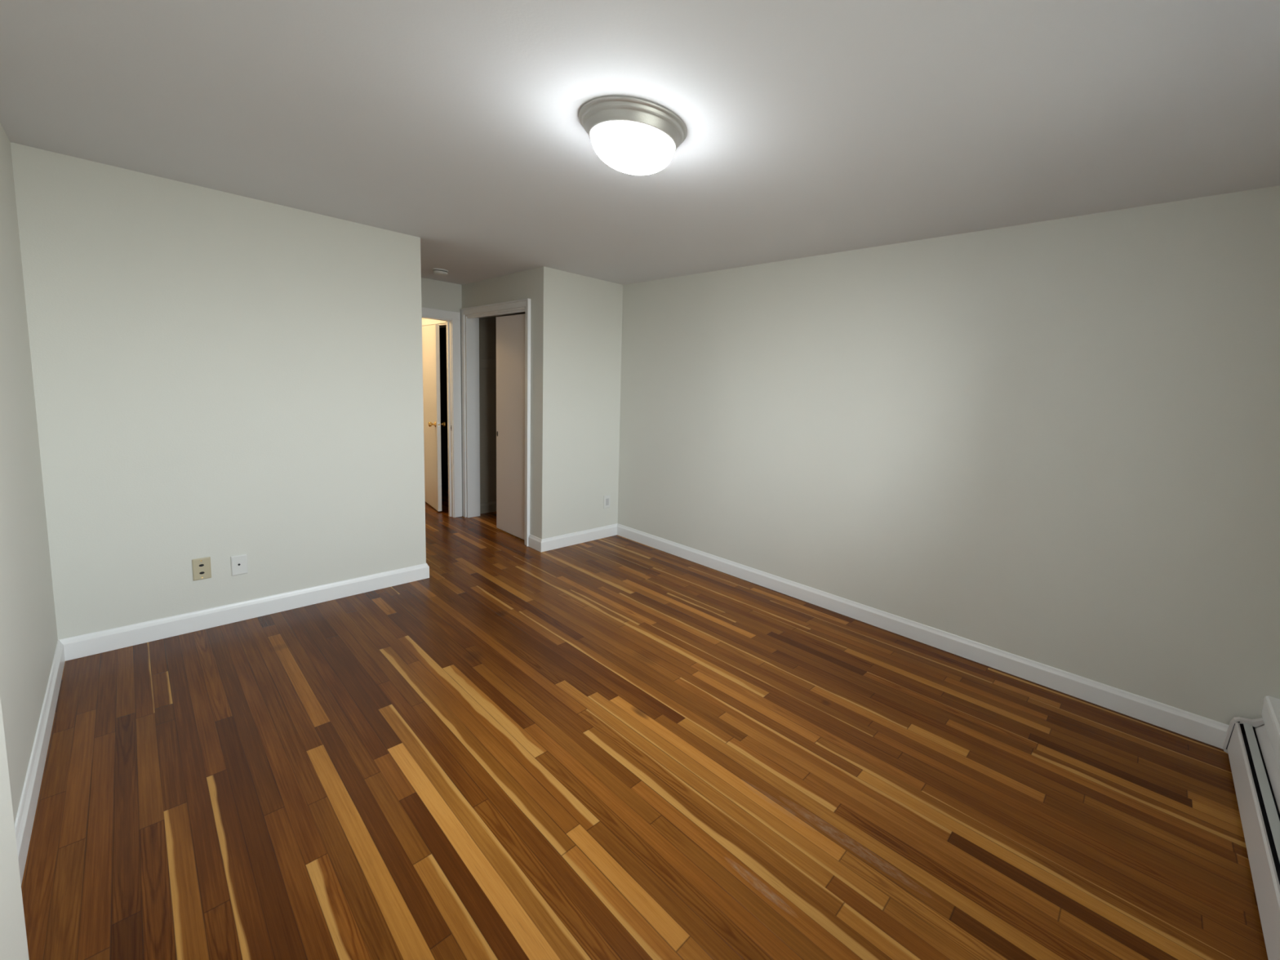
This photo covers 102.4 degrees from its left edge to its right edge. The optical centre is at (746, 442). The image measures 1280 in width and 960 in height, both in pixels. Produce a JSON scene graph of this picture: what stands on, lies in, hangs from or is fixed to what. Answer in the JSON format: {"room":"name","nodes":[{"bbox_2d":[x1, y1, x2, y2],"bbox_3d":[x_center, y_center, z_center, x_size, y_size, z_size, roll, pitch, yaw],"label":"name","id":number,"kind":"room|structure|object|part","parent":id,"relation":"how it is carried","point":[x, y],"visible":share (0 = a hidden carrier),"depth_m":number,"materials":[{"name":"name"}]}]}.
{"room":"empty bedroom","nodes":[
{"label":"empty bedroom","id":0,"kind":"room"},
{"bbox_2d":[0,697,29,959],"bbox_3d":[-1.214,0.145,0.724,1.980,2.440,0.111,8,8,39],"label":"wall","id":1,"kind":"structure","parent":0,"point":[13,938],"depth_m":0.87,"materials":[{"name":"paint"}]},
{"bbox_2d":[0,123,57,823],"bbox_3d":[-1.604,0.109,0.892,4.840,2.440,0.120,8,8,39],"label":"wall","id":2,"kind":"structure","parent":0,"point":[28,638],"depth_m":1.92,"materials":[{"name":"paint"}]},
{"bbox_2d":[14,563,429,884],"bbox_3d":[-2.822,0.996,3.084,3.410,0.112,1.634,8,8,39],"label":"baseboard","id":3,"kind":"structure","parent":2,"relation":"attached to","point":[104,641],"depth_m":2.71,"materials":[{"name":"white paint"}]},
{"bbox_2d":[10,142,622,639],"bbox_3d":[-2.334,-0.216,3.703,0.120,2.440,3.326,8,8,39],"label":"wall","id":4,"kind":"structure","parent":0,"point":[220,375],"depth_m":2.89,"materials":[{"name":"paint"}]},
{"bbox_2d":[191,556,211,580],"bbox_3d":[-3.066,0.712,2.849,0.009,0.122,0.070,8,8,39],"label":"wall outlet","id":5,"kind":"object","parent":4,"relation":"attached to","point":[202,569],"visible":1,"depth_m":2.85,"materials":[{"name":"beige plastic"}]},
{"bbox_2d":[231,554,248,575],"bbox_3d":[-2.970,0.718,2.965,0.014,0.116,0.068,8,8,39],"label":"cable plate","id":6,"kind":"object","parent":4,"relation":"attached to","point":[239,566],"visible":1,"depth_m":2.96,"materials":[{"name":"white plastic"}]},
{"bbox_2d":[528,523,617,551],"bbox_3d":[-1.621,0.876,4.812,0.221,0.112,0.817,8,8,39],"label":"baseboard","id":7,"kind":"structure","parent":4,"relation":"attached to","point":[540,544],"depth_m":4.65,"materials":[{"name":"white paint"}]},
{"bbox_2d":[603,494,610,508],"bbox_3d":[-1.356,0.579,4.932,0.010,0.125,0.072,8,8,39],"label":"outlet","id":8,"kind":"object","parent":4,"relation":"attached to","point":[606,498],"visible":1,"depth_m":4.93,"materials":[{"name":"white plastic"}]},
{"bbox_2d":[421,277,462,515],"bbox_3d":[-3.349,-0.397,4.994,0.085,2.440,2.600,8,8,39],"label":"wall","id":9,"kind":"structure","parent":0,"point":[435,294],"depth_m":5.11,"materials":[{"name":"paint"}]},
{"bbox_2d":[421,306,462,517],"bbox_3d":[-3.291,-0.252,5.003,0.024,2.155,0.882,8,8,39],"label":"trim","id":10,"kind":"structure","parent":9,"relation":"attached to","point":[455,317],"depth_m":5.29,"materials":[{"name":"white paint"}]},
{"bbox_2d":[480,501,496,513],"bbox_3d":[-2.755,0.718,5.816,0.016,0.112,0.675,8,8,39],"label":"baseboard","id":11,"kind":"structure","parent":9,"relation":"attached to","point":[489,507],"depth_m":5.65,"materials":[{"name":"beige paint"}]},
{"bbox_2d":[439,327,448,484],"bbox_3d":[-4.151,-0.626,6.843,0.010,2.440,0.740,8,8,39],"label":"wall","id":12,"kind":"structure","parent":0,"point":[442,331],"depth_m":6.89,"materials":[{"name":"grey paint"}]},
{"bbox_2d":[461,267,536,535],"bbox_3d":[-2.379,-0.344,4.926,1.510,2.440,0.120,8,8,39],"label":"wall","id":13,"kind":"structure","parent":0,"point":[522,285],"depth_m":4.52,"materials":[{"name":"paint"}]},
{"bbox_2d":[459,298,530,546],"bbox_3d":[-2.458,-0.220,4.904,1.402,2.192,0.027,8,8,39],"label":"trim","id":14,"kind":"structure","parent":13,"relation":"attached to","point":[526,303],"depth_m":4.56,"materials":[{"name":"white paint"}]},
{"bbox_2d":[465,306,525,517],"bbox_3d":[-2.413,-0.193,4.964,1.252,2.129,0.129,8,8,39],"label":"trim","id":15,"kind":"structure","parent":13,"relation":"attached to","point":[472,321],"depth_m":5.33,"materials":[{"name":"white paint"}]},
{"bbox_2d":[496,313,524,540],"bbox_3d":[-2.196,-0.144,4.769,0.630,2.068,0.036,8,8,39],"label":"door","id":16,"kind":"structure","parent":13,"relation":"in","point":[510,330],"depth_m":4.77,"materials":[{"name":"white paint"}]},
{"bbox_2d":[479,312,524,503],"bbox_3d":[-2.125,-0.363,5.235,1.510,2.440,0.681,8,8,39],"label":"wall","id":17,"kind":"structure","parent":0,"point":[487,326],"depth_m":5.56,"materials":[{"name":"beige paint"}]},
{"bbox_2d":[479,358,496,368],"bbox_3d":[-2.095,-0.799,5.195,1.504,0.118,0.649,8,8,39],"label":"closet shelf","id":18,"kind":"object","parent":17,"relation":"attached to","point":[483,363],"visible":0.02,"depth_m":5.48,"materials":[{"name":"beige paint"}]},
{"bbox_2d":[0,0,1279,284],"bbox_3d":[-1.795,-1.414,3.184,8.320,0.100,3.566,8,8,39],"label":"ceiling","id":19,"kind":"structure","parent":0,"point":[814,127],"depth_m":1.74,"materials":[{"name":"paint"}]},
{"bbox_2d":[432,267,448,275],"bbox_3d":[-2.744,-1.528,4.540,0.124,0.042,0.124,8,8,39],"label":"smoke detector","id":20,"kind":"object","parent":19,"relation":"attached to","point":[437,271],"visible":1,"depth_m":4.50,"materials":[{"name":"white plastic"}]},
{"bbox_2d":[578,95,686,174],"bbox_3d":[-0.415,-1.085,1.861,0.383,0.152,0.383,8,8,39],"label":"ceiling lamp","id":21,"kind":"object","parent":19,"relation":"attached to","point":[633,135],"visible":1,"depth_m":1.75,"materials":[{"name":"white glass"}]},
{"bbox_3d":[-0.416,-1.060,1.864,0.299,0.102,0.299,8,8,39],"label":"lamp shade","id":22,"kind":"part","parent":21,"relation":"part of","materials":[{"name":"white glass"}]},
{"bbox_2d":[21,484,1268,959],"bbox_3d":[-1.919,1.085,3.436,8.320,0.050,3.590,8,8,39],"label":"floor","id":23,"kind":"structure","parent":0,"point":[616,747],"depth_m":1.88,"materials":[{"name":"brown wood"}]},
{"bbox_2d":[617,185,1279,724],"bbox_3d":[-0.036,-0.141,4.053,6.435,2.440,0.120,8,8,39],"label":"wall","id":24,"kind":"structure","parent":0,"point":[1055,443],"depth_m":2.75,"materials":[{"name":"paint"}]},
{"bbox_2d":[617,523,1228,749],"bbox_3d":[0.431,1.094,3.659,4.470,0.112,0.016,8,8,39],"label":"baseboard","id":25,"kind":"structure","parent":24,"relation":"attached to","point":[1207,731],"depth_m":2.92,"materials":[{"name":"white paint"}]},
{"bbox_3d":[-3.746,-0.516,5.961,1.765,2.440,0.120,8,8,39],"label":"wall","id":26,"kind":"structure","parent":0,"visible":0},
{"bbox_2d":[422,324,446,511],"bbox_3d":[-3.572,-0.285,5.721,0.170,2.023,0.737,-3,8,-44],"label":"door","id":27,"kind":"structure","parent":26,"relation":"in","point":[430,334],"depth_m":5.59,"materials":[{"name":"white paint"}]},
{"bbox_3d":[-3.406,-0.197,5.481,0.067,0.062,0.062,-3,8,-44],"label":"knob","id":28,"kind":"part","parent":27,"relation":"part of","materials":[{"name":"gold metal"}]},
{"bbox_3d":[-3.333,-0.201,5.553,0.067,0.062,0.062,-3,8,-44],"label":"knob","id":29,"kind":"part","parent":27,"relation":"part of","materials":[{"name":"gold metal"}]},
{"bbox_2d":[422,319,446,328],"bbox_3d":[-3.522,-0.326,5.780,0.886,2.120,0.134,8,8,39],"label":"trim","id":30,"kind":"structure","parent":26,"relation":"attached to","point":[425,322],"depth_m":5.59,"materials":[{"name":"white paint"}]},
{"bbox_3d":[1.310,0.265,0.742,0.120,2.440,3.326,8,8,39],"label":"wall","id":31,"kind":"structure","parent":0,"visible":0},
{"bbox_2d":[1222,716,1279,959],"bbox_3d":[1.151,1.357,0.938,0.150,0.214,3.300,8,8,39],"label":"baseboard heater","id":32,"kind":"object","parent":31,"relation":"attached to","point":[1255,771],"visible":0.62,"depth_m":1.77,"materials":[{"name":"metal"}]},
{"bbox_3d":[2.203,1.279,2.204,0.126,0.190,0.002,8,8,39],"label":"plate","id":33,"kind":"part","parent":32,"relation":"part of","materials":[{"name":"white metal"}]},
{"bbox_2d":[1254,724,1279,813],"bbox_3d":[1.186,1.292,0.902,0.060,0.056,3.296,8,8,39],"label":"baseboard heater","id":34,"kind":"object","parent":32,"relation":"attached to","point":[1272,766],"depth_m":1.95,"materials":[{"name":"metal"}]},
{"bbox_2d":[1261,695,1279,769],"bbox_3d":[1.201,1.218,0.892,0.044,0.091,3.324,8,8,39],"label":"trim","id":35,"kind":"structure","parent":31,"relation":"attached to","point":[1270,713],"depth_m":2.04,"materials":[{"name":"white paint"}]}
]}

